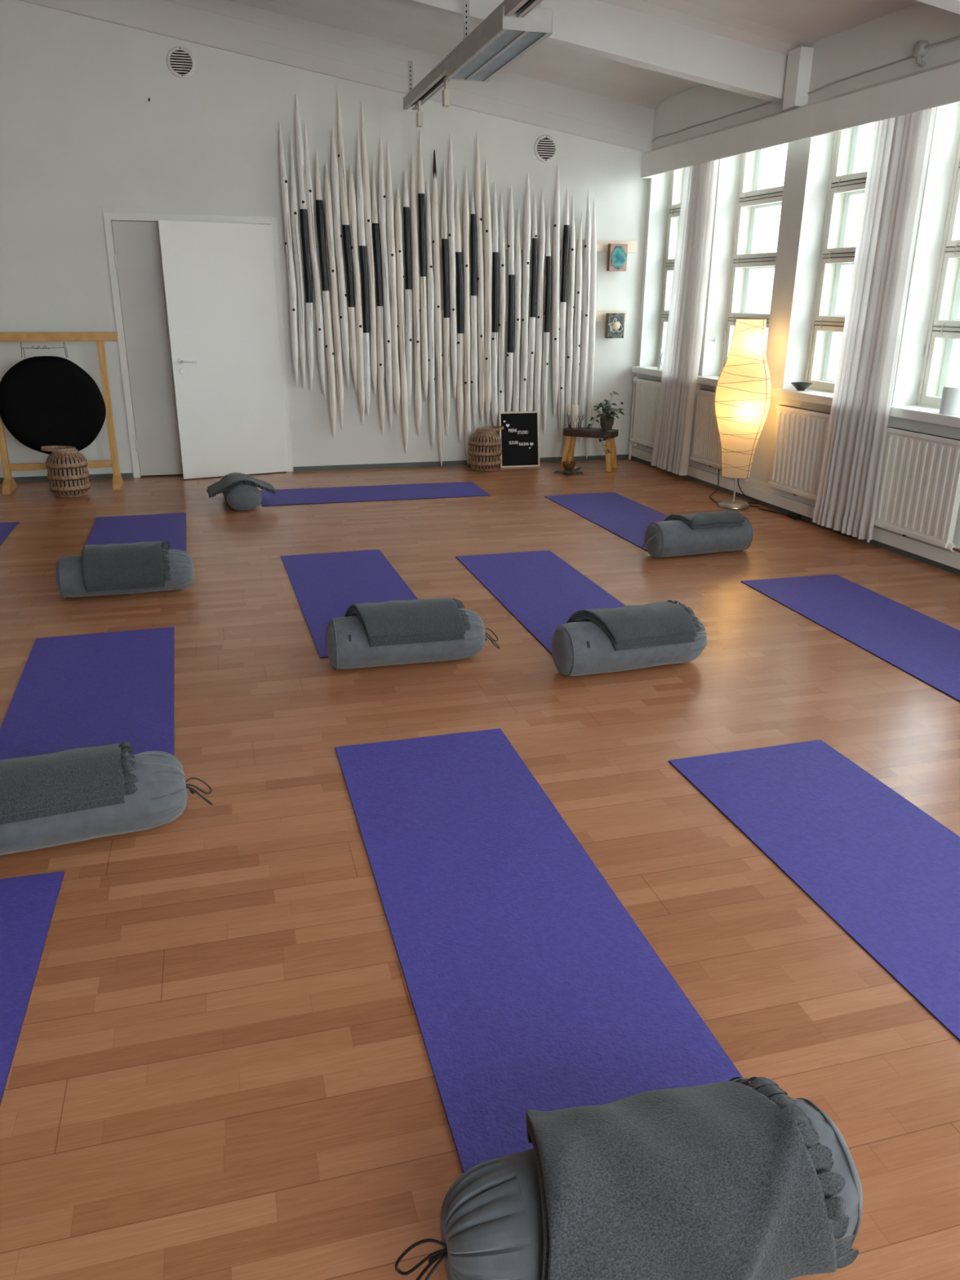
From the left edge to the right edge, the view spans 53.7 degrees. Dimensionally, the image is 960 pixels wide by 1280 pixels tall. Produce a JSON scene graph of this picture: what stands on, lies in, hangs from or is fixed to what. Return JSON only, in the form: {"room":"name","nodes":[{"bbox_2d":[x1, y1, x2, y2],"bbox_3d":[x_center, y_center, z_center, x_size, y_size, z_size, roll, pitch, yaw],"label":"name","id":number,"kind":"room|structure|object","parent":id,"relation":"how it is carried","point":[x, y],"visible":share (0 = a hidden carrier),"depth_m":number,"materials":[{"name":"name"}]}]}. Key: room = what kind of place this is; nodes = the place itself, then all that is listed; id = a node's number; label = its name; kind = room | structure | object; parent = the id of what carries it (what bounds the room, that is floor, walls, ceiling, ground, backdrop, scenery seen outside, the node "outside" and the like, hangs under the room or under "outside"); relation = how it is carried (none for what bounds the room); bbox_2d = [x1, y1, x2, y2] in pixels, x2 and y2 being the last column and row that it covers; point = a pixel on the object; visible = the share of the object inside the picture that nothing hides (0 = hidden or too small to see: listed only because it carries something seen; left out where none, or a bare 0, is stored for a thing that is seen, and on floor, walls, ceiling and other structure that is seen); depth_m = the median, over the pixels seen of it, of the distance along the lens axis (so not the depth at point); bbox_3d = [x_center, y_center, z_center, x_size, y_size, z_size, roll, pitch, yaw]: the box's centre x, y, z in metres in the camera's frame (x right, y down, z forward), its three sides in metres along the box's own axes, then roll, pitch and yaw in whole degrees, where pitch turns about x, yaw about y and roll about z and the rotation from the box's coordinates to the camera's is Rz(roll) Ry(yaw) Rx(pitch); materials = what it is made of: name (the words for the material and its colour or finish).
{"room":"exercise studio","nodes":[
{"label":"exercise studio","id":0,"kind":"room"},
{"bbox_2d":[0,0,648,477],"bbox_3d":[-2.418,-3.828,7.813,9.900,4.900,0.160,-5,21,-15],"label":"wall","id":1,"kind":"structure","parent":0,"point":[82,136],"depth_m":7.85,"materials":[{"name":"paint"}]},
{"bbox_2d":[166,45,195,78],"bbox_3d":[-2.355,-4.552,7.467,0.224,0.224,0.019,-5,21,-15],"label":"air vent","id":2,"kind":"object","parent":1,"relation":"in","point":[180,62],"visible":1,"depth_m":7.47,"materials":[{"name":"white plastic"}]},
{"bbox_2d":[102,212,292,479],"bbox_3d":[-2.370,-2.482,8.134,1.386,2.153,0.375,-5,21,-15],"label":"door","id":3,"kind":"structure","parent":1,"relation":"in","point":[197,303],"depth_m":8.11,"materials":[{"name":"white paint"}]},
{"bbox_2d":[0,454,628,482],"bbox_3d":[-2.568,-1.503,8.525,8.480,0.042,0.012,-5,21,-15],"label":"baseboard","id":4,"kind":"structure","parent":1,"relation":"attached to","point":[37,478],"depth_m":8.92,"materials":[{"name":"white wood"}]},
{"bbox_2d":[19,0,654,151],"bbox_3d":[-2.593,-4.944,7.239,8.660,1.850,0.049,-5,21,-15],"label":"ceiling beam","id":5,"kind":"structure","parent":1,"relation":"attached to","point":[228,25],"depth_m":7.75,"materials":[{"name":"paint"}]},
{"bbox_2d":[279,90,636,465],"bbox_3d":[-0.100,-3.141,8.587,3.250,3.104,0.120,-5,21,-15],"label":"wall sculpture","id":6,"kind":"object","parent":1,"relation":"attached to","point":[369,239],"visible":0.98,"depth_m":8.49,"materials":[{"name":"white wood"}]},
{"bbox_2d":[606,243,627,271],"bbox_3d":[1.278,-3.557,8.816,0.172,0.235,0.070,-5,21,-15],"label":"block","id":7,"kind":"object","parent":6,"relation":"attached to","point":[616,253],"visible":1,"depth_m":8.79,"materials":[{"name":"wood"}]},
{"bbox_2d":[533,134,557,162],"bbox_3d":[0.585,-4.355,8.398,0.224,0.224,0.019,-5,21,-15],"label":"air vent","id":8,"kind":"object","parent":1,"relation":"in","point":[545,147],"visible":1,"depth_m":8.40,"materials":[{"name":"white plastic"}]},
{"bbox_2d":[604,313,625,337],"bbox_3d":[1.287,-2.992,9.023,0.165,0.225,0.074,-5,21,-15],"label":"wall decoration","id":9,"kind":"object","parent":1,"relation":"attached to","point":[615,322],"visible":1,"depth_m":9.00,"materials":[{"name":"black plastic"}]},
{"bbox_2d":[0,458,959,1279],"bbox_3d":[-0.736,0.459,3.378,10.200,0.100,13.404,-5,21,-15],"label":"floor","id":10,"kind":"structure","parent":0,"point":[221,1068],"depth_m":2.64,"materials":[{"name":"laminate"}]},
{"bbox_2d":[0,521,18,545],"bbox_3d":[-3.334,-0.509,5.827,0.622,0.006,1.830,-5,21,-15],"label":"yoga mat","id":11,"kind":"object","parent":10,"relation":"on","point":[6,528],"visible":1,"depth_m":6.52,"materials":[{"name":"purple plastic"}]},
{"bbox_2d":[0,871,64,1105],"bbox_3d":[-1.250,0.983,1.770,0.622,0.006,1.830,-5,21,-13],"label":"yoga mat","id":12,"kind":"object","parent":10,"relation":"on","point":[28,904],"visible":1,"depth_m":2.38,"materials":[{"name":"purple plastic"}]},
{"bbox_2d":[0,332,123,494],"bbox_3d":[-3.468,-1.847,7.697,1.125,1.241,0.320,-5,21,-15],"label":"gong","id":13,"kind":"object","parent":10,"relation":"on","point":[45,400],"visible":0.96,"depth_m":7.62,"materials":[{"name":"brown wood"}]},
{"bbox_2d":[40,445,90,497],"bbox_3d":[-3.311,-1.357,7.591,0.329,0.386,0.312,-5,21,-15],"label":"basket","id":14,"kind":"object","parent":10,"relation":"on","point":[68,476],"visible":1,"depth_m":7.50,"materials":[{"name":"brown wicker"}]},
{"bbox_2d":[0,626,174,759],"bbox_3d":[-1.530,0.268,3.733,0.622,0.006,1.830,-5,21,-16],"label":"yoga mat","id":15,"kind":"object","parent":10,"relation":"on","point":[91,690],"visible":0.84,"depth_m":3.84,"materials":[{"name":"purple plastic"}]},
{"bbox_2d":[0,751,212,855],"bbox_3d":[-1.203,0.480,2.825,0.782,0.225,0.242,-7,21,-21],"label":"bolster","id":16,"kind":"object","parent":10,"relation":"on","point":[160,797],"visible":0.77,"depth_m":2.79,"materials":[{"name":"grey fabric"}]},
{"bbox_2d":[0,741,138,825],"bbox_3d":[-1.275,0.400,2.766,0.514,0.129,0.285,-7,21,-21],"label":"folded blanket","id":17,"kind":"object","parent":16,"relation":"on","point":[78,779],"visible":1,"depth_m":2.71,"materials":[{"name":"grey fabric"}]},
{"bbox_2d":[55,549,194,598],"bbox_3d":[-1.920,-0.368,5.141,0.703,0.225,0.243,-5,21,-15],"label":"bolster","id":18,"kind":"object","parent":10,"relation":"on","point":[69,577],"visible":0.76,"depth_m":5.07,"materials":[{"name":"grey fabric"}]},
{"bbox_2d":[82,539,170,592],"bbox_3d":[-1.897,-0.415,5.118,0.434,0.224,0.326,-5,21,-15],"label":"folded blanket","id":19,"kind":"object","parent":18,"relation":"on","point":[140,565],"visible":1,"depth_m":5.01,"materials":[{"name":"grey fabric"}]},
{"bbox_2d":[81,512,186,555],"bbox_3d":[-2.230,-0.616,6.147,0.622,0.006,1.830,-5,21,-15],"label":"yoga mat","id":20,"kind":"object","parent":10,"relation":"on","point":[170,527],"visible":0.49,"depth_m":6.54,"materials":[{"name":"purple plastic"}]},
{"bbox_2d":[221,472,262,511],"bbox_3d":[-1.872,-1.167,7.402,0.276,0.184,0.713,-6,21,-18],"label":"bolster","id":21,"kind":"object","parent":10,"relation":"on","point":[241,497],"visible":0.67,"depth_m":7.10,"materials":[{"name":"grey fabric"}]},
{"bbox_2d":[206,473,276,497],"bbox_3d":[-1.836,-1.192,7.270,0.506,0.127,0.362,-6,21,-18],"label":"folded blanket","id":22,"kind":"object","parent":21,"relation":"on","point":[228,482],"visible":1,"depth_m":7.21,"materials":[{"name":"grey fabric"}]},
{"bbox_2d":[280,549,417,658],"bbox_3d":[-0.682,-0.249,5.172,0.622,0.006,1.830,-5,21,-16],"label":"yoga mat","id":23,"kind":"object","parent":10,"relation":"on","point":[325,585],"visible":0.69,"depth_m":5.35,"materials":[{"name":"purple plastic"}]},
{"bbox_2d":[259,481,490,506],"bbox_3d":[-0.877,-1.211,7.813,1.830,0.006,0.622,-5,21,-14],"label":"yoga mat","id":24,"kind":"object","parent":10,"relation":"on","point":[462,489],"visible":0.99,"depth_m":7.78,"materials":[{"name":"purple plastic"}]},
{"bbox_2d":[325,608,499,669],"bbox_3d":[-0.289,-0.016,4.210,0.782,0.224,0.244,-5,21,-14],"label":"bolster","id":25,"kind":"object","parent":10,"relation":"on","point":[348,645],"visible":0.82,"depth_m":4.10,"materials":[{"name":"grey fabric"}]},
{"bbox_2d":[344,597,470,647],"bbox_3d":[-0.323,-0.098,4.172,0.518,0.148,0.294,-5,21,-14],"label":"folded blanket","id":26,"kind":"object","parent":25,"relation":"on","point":[394,622],"visible":0.98,"depth_m":4.08,"materials":[{"name":"grey fabric"}]},
{"bbox_2d":[468,426,503,471],"bbox_3d":[0.057,-1.800,8.875,0.330,0.393,0.312,-3,20,-9],"label":"lantern","id":27,"kind":"object","parent":10,"relation":"on","point":[485,451],"visible":1,"depth_m":8.77,"materials":[{"name":"brown wicker"}]},
{"bbox_2d":[498,411,539,467],"bbox_3d":[0.375,-1.912,9.038,0.390,0.514,0.109,-5,21,-13],"label":"letter board","id":28,"kind":"object","parent":10,"relation":"on","point":[520,446],"visible":0.98,"depth_m":9.03,"materials":[{"name":"black wood"}]},
{"bbox_2d":[335,728,742,1173],"bbox_3d":[0.023,0.665,2.675,0.622,0.006,1.830,-5,21,-15],"label":"yoga mat","id":29,"kind":"object","parent":10,"relation":"on","point":[531,985],"visible":0.94,"depth_m":2.36,"materials":[{"name":"purple plastic"}]},
{"bbox_2d":[455,550,625,655],"bbox_3d":[0.395,-0.247,5.189,0.622,0.006,1.830,-5,21,-15],"label":"yoga mat","id":30,"kind":"object","parent":10,"relation":"on","point":[542,591],"visible":0.73,"depth_m":5.30,"materials":[{"name":"purple plastic"}]},
{"bbox_2d":[553,466,582,475],"bbox_3d":[0.838,-1.569,8.771,0.243,0.049,0.204,-13,24,-33],"label":"turtle figurine","id":31,"kind":"object","parent":10,"relation":"on","point":[566,472],"visible":0.97,"depth_m":8.74,"materials":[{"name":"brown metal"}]},
{"bbox_2d":[562,461,575,470],"bbox_3d":[0.819,-1.607,8.745,0.124,0.066,0.124,-5,21,-15],"label":"bowl","id":32,"kind":"object","parent":31,"relation":"on","point":[566,464],"visible":1,"depth_m":8.71,"materials":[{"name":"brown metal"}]},
{"bbox_2d":[560,426,618,471],"bbox_3d":[1.044,-1.818,9.004,0.497,0.362,0.283,8,21,20],"label":"wooden stool","id":33,"kind":"object","parent":10,"relation":"on","point":[571,433],"visible":0.84,"depth_m":8.91,"materials":[{"name":"brown wood"}]},
{"bbox_2d":[565,410,586,428],"bbox_3d":[0.904,-2.087,8.960,0.175,0.170,0.178,-14,24,-34],"label":"candle holder","id":34,"kind":"object","parent":33,"relation":"on","point":[568,419],"visible":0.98,"depth_m":8.95,"materials":[{"name":"clear glass"}]},
{"bbox_2d":[570,404,578,427],"bbox_3d":[0.895,-2.114,8.940,0.072,0.210,0.072,-5,21,-15],"label":"pillar candle","id":35,"kind":"object","parent":34,"relation":"in","point":[575,408],"visible":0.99,"depth_m":8.91,"materials":[{"name":"beige wax"}]},
{"bbox_2d":[586,391,624,453],"bbox_3d":[1.173,-2.029,8.830,0.256,0.555,0.352,13,23,31],"label":"potted plant","id":36,"kind":"object","parent":33,"relation":"on","point":[606,421],"visible":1,"depth_m":8.81,"materials":[{"name":"green plant"}]},
{"bbox_2d":[544,492,668,551],"bbox_3d":[1.097,-0.905,7.015,0.622,0.006,1.830,-6,21,-17],"label":"yoga mat","id":37,"kind":"object","parent":10,"relation":"on","point":[627,518],"visible":0.65,"depth_m":7.17,"materials":[{"name":"purple plastic"}]},
{"bbox_2d":[395,1097,862,1279],"bbox_3d":[0.248,0.944,1.581,0.782,0.225,0.244,-4,21,-13],"label":"bolster","id":38,"kind":"object","parent":10,"relation":"on","point":[491,1228],"visible":0.35,"depth_m":1.49,"materials":[{"name":"grey fabric"}]},
{"bbox_2d":[525,1076,858,1279],"bbox_3d":[0.309,0.880,1.569,0.543,0.214,0.374,-4,21,-13],"label":"folded blanket","id":39,"kind":"object","parent":38,"relation":"on","point":[716,1180],"visible":1,"depth_m":1.47,"materials":[{"name":"grey fabric"}]},
{"bbox_2d":[551,615,706,676],"bbox_3d":[0.660,0.009,4.159,0.703,0.225,0.244,-6,21,-17],"label":"bolster","id":40,"kind":"object","parent":10,"relation":"on","point":[578,648],"visible":0.71,"depth_m":4.04,"materials":[{"name":"grey fabric"}]},
{"bbox_2d":[566,600,701,650],"bbox_3d":[0.670,-0.079,4.135,0.523,0.144,0.320,-6,21,-17],"label":"folded blanket","id":41,"kind":"object","parent":40,"relation":"on","point":[628,627],"visible":0.97,"depth_m":4.05,"materials":[{"name":"grey fabric"}]},
{"bbox_2d":[641,515,753,557],"bbox_3d":[1.387,-0.665,6.031,0.728,0.224,0.244,-7,21,-19],"label":"bolster","id":42,"kind":"object","parent":10,"relation":"on","point":[663,539],"visible":0.88,"depth_m":5.92,"materials":[{"name":"grey fabric"}]},
{"bbox_2d":[663,509,746,529],"bbox_3d":[1.425,-0.768,6.019,0.474,0.098,0.264,-7,21,-21],"label":"folded blanket","id":43,"kind":"object","parent":42,"relation":"on","point":[726,518],"visible":0.94,"depth_m":5.95,"materials":[{"name":"grey fabric"}]},
{"bbox_2d":[709,468,758,503],"bbox_3d":[1.971,-1.262,7.671,0.314,0.240,0.600,-5,21,-15],"label":"cable","id":44,"kind":"object","parent":10,"relation":"on","point":[718,468],"visible":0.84,"depth_m":7.70,"materials":[{"name":"black plastic"}]},
{"bbox_2d":[714,318,771,509],"bbox_3d":[2.004,-1.710,7.216,0.414,1.396,0.402,12,23,29],"label":"floor lamp","id":45,"kind":"object","parent":10,"relation":"on","point":[743,393],"visible":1,"depth_m":7.03,"materials":[{"name":"white paper"}]},
{"bbox_2d":[749,505,855,538],"bbox_3d":[2.361,-0.891,6.968,0.090,0.029,1.164,-8,22,-22],"label":"extension cord","id":46,"kind":"object","parent":10,"relation":"on","point":[793,515],"visible":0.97,"depth_m":7.01,"materials":[{"name":"plastic"}]},
{"bbox_2d":[668,739,959,1041],"bbox_3d":[1.223,0.700,2.604,0.622,0.006,1.830,-5,21,-16],"label":"yoga mat","id":47,"kind":"object","parent":10,"relation":"on","point":[886,871],"visible":1,"depth_m":2.82,"materials":[{"name":"purple plastic"}]},
{"bbox_2d":[740,573,959,702],"bbox_3d":[2.037,-0.060,4.712,0.622,0.006,1.830,-5,21,-14],"label":"yoga mat","id":48,"kind":"object","parent":10,"relation":"on","point":[926,648],"visible":1,"depth_m":4.77,"materials":[{"name":"purple plastic"}]},
{"bbox_2d":[228,0,920,109],"bbox_3d":[-0.640,-3.156,1.807,9.600,1.798,12.504,-5,21,-15],"label":"ceiling","id":49,"kind":"structure","parent":0,"point":[780,26],"depth_m":7.30,"materials":[{"name":"paint"}]},
{"bbox_2d":[632,2,959,545],"bbox_3d":[3.406,-1.988,3.983,0.420,4.250,11.500,-6,21,-16],"label":"wall","id":50,"kind":"structure","parent":0,"point":[891,37],"depth_m":6.79,"materials":[{"name":"paint"}]},
{"bbox_2d":[386,0,787,104],"bbox_3d":[-1.995,-4.284,5.341,8.750,1.781,0.130,-5,21,-15],"label":"beam","id":51,"kind":"structure","parent":50,"relation":"attached to","point":[597,28],"depth_m":6.31,"materials":[{"name":"paint"}]},
{"bbox_2d":[627,376,661,459],"bbox_3d":[1.626,-2.075,9.063,0.080,0.808,0.806,-6,21,-17],"label":"radiator","id":52,"kind":"object","parent":50,"relation":"attached to","point":[646,395],"visible":0.75,"depth_m":9.10,"materials":[{"name":"metal"}]},
{"bbox_2d":[631,168,684,377],"bbox_3d":[1.918,-3.425,8.566,0.620,2.035,1.014,-5,21,-15],"label":"window","id":53,"kind":"structure","parent":50,"relation":"in","point":[676,179],"depth_m":8.88,"materials":[{"name":"paint"}]},
{"bbox_2d":[657,348,664,369],"bbox_3d":[1.726,-2.619,8.841,0.150,0.185,0.044,-13,24,-33],"label":"figurine","id":54,"kind":"object","parent":53,"relation":"on","point":[661,352],"visible":0.43,"depth_m":8.80,"materials":[{"name":"white ceramic"}]},
{"bbox_2d":[650,160,718,475],"bbox_3d":[1.737,-2.768,8.185,0.094,2.602,0.664,-6,21,-17],"label":"curtain","id":55,"kind":"object","parent":50,"relation":"hanging from","point":[684,336],"visible":0.98,"depth_m":8.08,"materials":[{"name":"white fabric"}]},
{"bbox_2d":[689,388,721,469],"bbox_3d":[1.991,-1.757,7.948,0.074,0.617,0.710,-6,21,-16],"label":"radiator","id":56,"kind":"object","parent":50,"relation":"attached to","point":[706,446],"visible":0.51,"depth_m":8.06,"materials":[{"name":"metal"}]},
{"bbox_2d":[697,146,783,386],"bbox_3d":[2.274,-3.034,7.500,0.620,2.035,1.014,-5,21,-15],"label":"window","id":57,"kind":"structure","parent":50,"relation":"in","point":[751,198],"depth_m":7.78,"materials":[{"name":"paint"}]},
{"bbox_2d":[631,455,959,575],"bbox_3d":[3.214,-0.004,4.534,0.012,0.040,11.300,-6,21,-16],"label":"baseboard","id":58,"kind":"structure","parent":50,"relation":"attached to","point":[899,551],"depth_m":6.93,"materials":[{"name":"white wood"}]},
{"bbox_2d":[631,441,959,569],"bbox_3d":[3.207,-0.084,4.503,0.035,0.132,11.300,-6,21,-17],"label":"trim","id":59,"kind":"structure","parent":50,"relation":"attached to","point":[754,489],"depth_m":7.11,"materials":[{"name":"white paint"}]},
{"bbox_2d":[782,46,813,110],"bbox_3d":[2.189,-3.863,6.528,0.105,0.355,0.153,-5,21,-15],"label":"trim","id":60,"kind":"structure","parent":50,"relation":"attached to","point":[799,62],"depth_m":6.48,"materials":[{"name":"white paint"}]},
{"bbox_2d":[636,58,959,178],"bbox_3d":[3.084,-2.463,3.524,0.363,0.249,11.182,-6,21,-16],"label":"curtain valance","id":61,"kind":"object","parent":50,"relation":"attached to","point":[938,86],"depth_m":6.24,"materials":[{"name":"white paint"}]},
{"bbox_2d":[767,404,830,501],"bbox_3d":[2.353,-1.350,6.867,0.074,0.617,0.730,-6,21,-16],"label":"radiator","id":62,"kind":"object","parent":50,"relation":"attached to","point":[800,433],"visible":0.66,"depth_m":6.88,"materials":[{"name":"metal"}]},
{"bbox_2d":[651,35,959,142],"bbox_3d":[2.508,-3.404,5.718,0.038,0.212,6.475,-6,21,-17],"label":"cable","id":63,"kind":"object","parent":50,"relation":"attached to","point":[957,37],"visible":0.85,"depth_m":6.17,"materials":[{"name":"grey plastic"}]},
{"bbox_2d":[772,123,871,405],"bbox_3d":[2.630,-2.644,6.433,0.620,2.035,1.014,-5,21,-15],"label":"window","id":64,"kind":"structure","parent":50,"relation":"in","point":[845,182],"depth_m":6.79,"materials":[{"name":"paint"}]},
{"bbox_2d":[791,382,812,391],"bbox_3d":[2.360,-1.860,6.962,0.156,0.053,0.156,-5,21,-15],"label":"ceramic bowl","id":65,"kind":"object","parent":64,"relation":"on","point":[800,386],"visible":1,"depth_m":6.93,"materials":[{"name":"grey ceramic"}]},
{"bbox_2d":[812,106,936,542],"bbox_3d":[2.477,-1.956,5.969,0.093,2.602,0.604,-6,21,-16],"label":"curtain","id":66,"kind":"object","parent":50,"relation":"hanging from","point":[846,498],"visible":0.98,"depth_m":5.94,"materials":[{"name":"white fabric"}]},
{"bbox_2d":[873,426,959,552],"bbox_3d":[2.728,-0.850,5.773,0.074,0.774,0.864,-6,21,-16],"label":"radiator","id":67,"kind":"object","parent":50,"relation":"attached to","point":[918,495],"visible":0.92,"depth_m":5.79,"materials":[{"name":"metal"}]},
{"bbox_2d":[912,40,928,66],"bbox_3d":[2.562,-3.408,5.515,0.053,0.142,0.096,-5,21,-15],"label":"junction box","id":68,"kind":"object","parent":50,"relation":"attached to","point":[919,51],"visible":1,"depth_m":5.50,"materials":[{"name":"white plastic"}]},
{"bbox_2d":[888,133,959,427],"bbox_3d":[2.986,-2.253,5.367,0.620,2.035,1.014,-5,21,-15],"label":"window","id":69,"kind":"structure","parent":50,"relation":"in","point":[941,357],"depth_m":5.84,"materials":[{"name":"paint"}]},
{"bbox_2d":[938,386,959,414],"bbox_3d":[2.797,-1.418,5.607,0.124,0.155,0.124,-5,21,-15],"label":"canister","id":70,"kind":"object","parent":69,"relation":"on","point":[950,399],"visible":1,"depth_m":5.57,"materials":[{"name":"ceramic"}]},
{"bbox_2d":[915,0,959,14],"bbox_3d":[-1.434,-3.581,3.421,8.750,1.781,0.130,-5,21,-15],"label":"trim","id":71,"kind":"structure","parent":50,"relation":"attached to","point":[953,6],"depth_m":4.69,"materials":[{"name":"paint"}]},
{"bbox_3d":[0.701,-0.081,-2.420,9.350,4.900,0.300,-5,21,-15],"label":"wall","id":72,"kind":"structure","parent":0,"visible":0},
{"bbox_2d":[403,0,542,110],"bbox_3d":[0.881,-2.608,2.560,0.104,0.394,10.900,-5,21,-15],"label":"track","id":73,"kind":"object","parent":72,"relation":"attached to","point":[433,81],"visible":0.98,"depth_m":6.43,"materials":[{"name":"grey metal"}]},
{"bbox_2d":[416,100,422,127],"bbox_3d":[-0.463,-4.023,7.248,0.040,0.174,0.070,-5,21,-15],"label":"socket","id":74,"kind":"object","parent":73,"relation":"hanging from","point":[420,113],"visible":1,"depth_m":7.23,"materials":[{"name":"beige plastic"}]},
{"bbox_2d":[441,76,449,107],"bbox_3d":[-0.233,-3.735,6.460,0.040,0.174,0.070,-5,21,-15],"label":"socket","id":75,"kind":"object","parent":73,"relation":"hanging from","point":[446,92],"visible":0.87,"depth_m":6.44,"materials":[{"name":"beige plastic"}]},
{"bbox_2d":[445,3,553,82],"bbox_3d":[0.084,-3.534,5.632,0.286,0.138,1.306,-5,21,-15],"label":"fluorescent fixture","id":76,"kind":"object","parent":73,"relation":"attached to","point":[500,40],"visible":0.98,"depth_m":5.41,"materials":[{"name":"white metal"}]},
{"bbox_3d":[18.931,3.871,17.989,35.100,0.200,140.000,-5,21,-15],"label":"yard","id":77,"kind":"structure","parent":0,"visible":0},
{"bbox_2d":[755,264,959,386],"bbox_3d":[34.916,-3.054,20.124,2.040,11.600,140.000,-5,21,-15],"label":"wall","id":78,"kind":"structure","parent":77,"relation":"on","point":[766,277],"depth_m":66.31,"materials":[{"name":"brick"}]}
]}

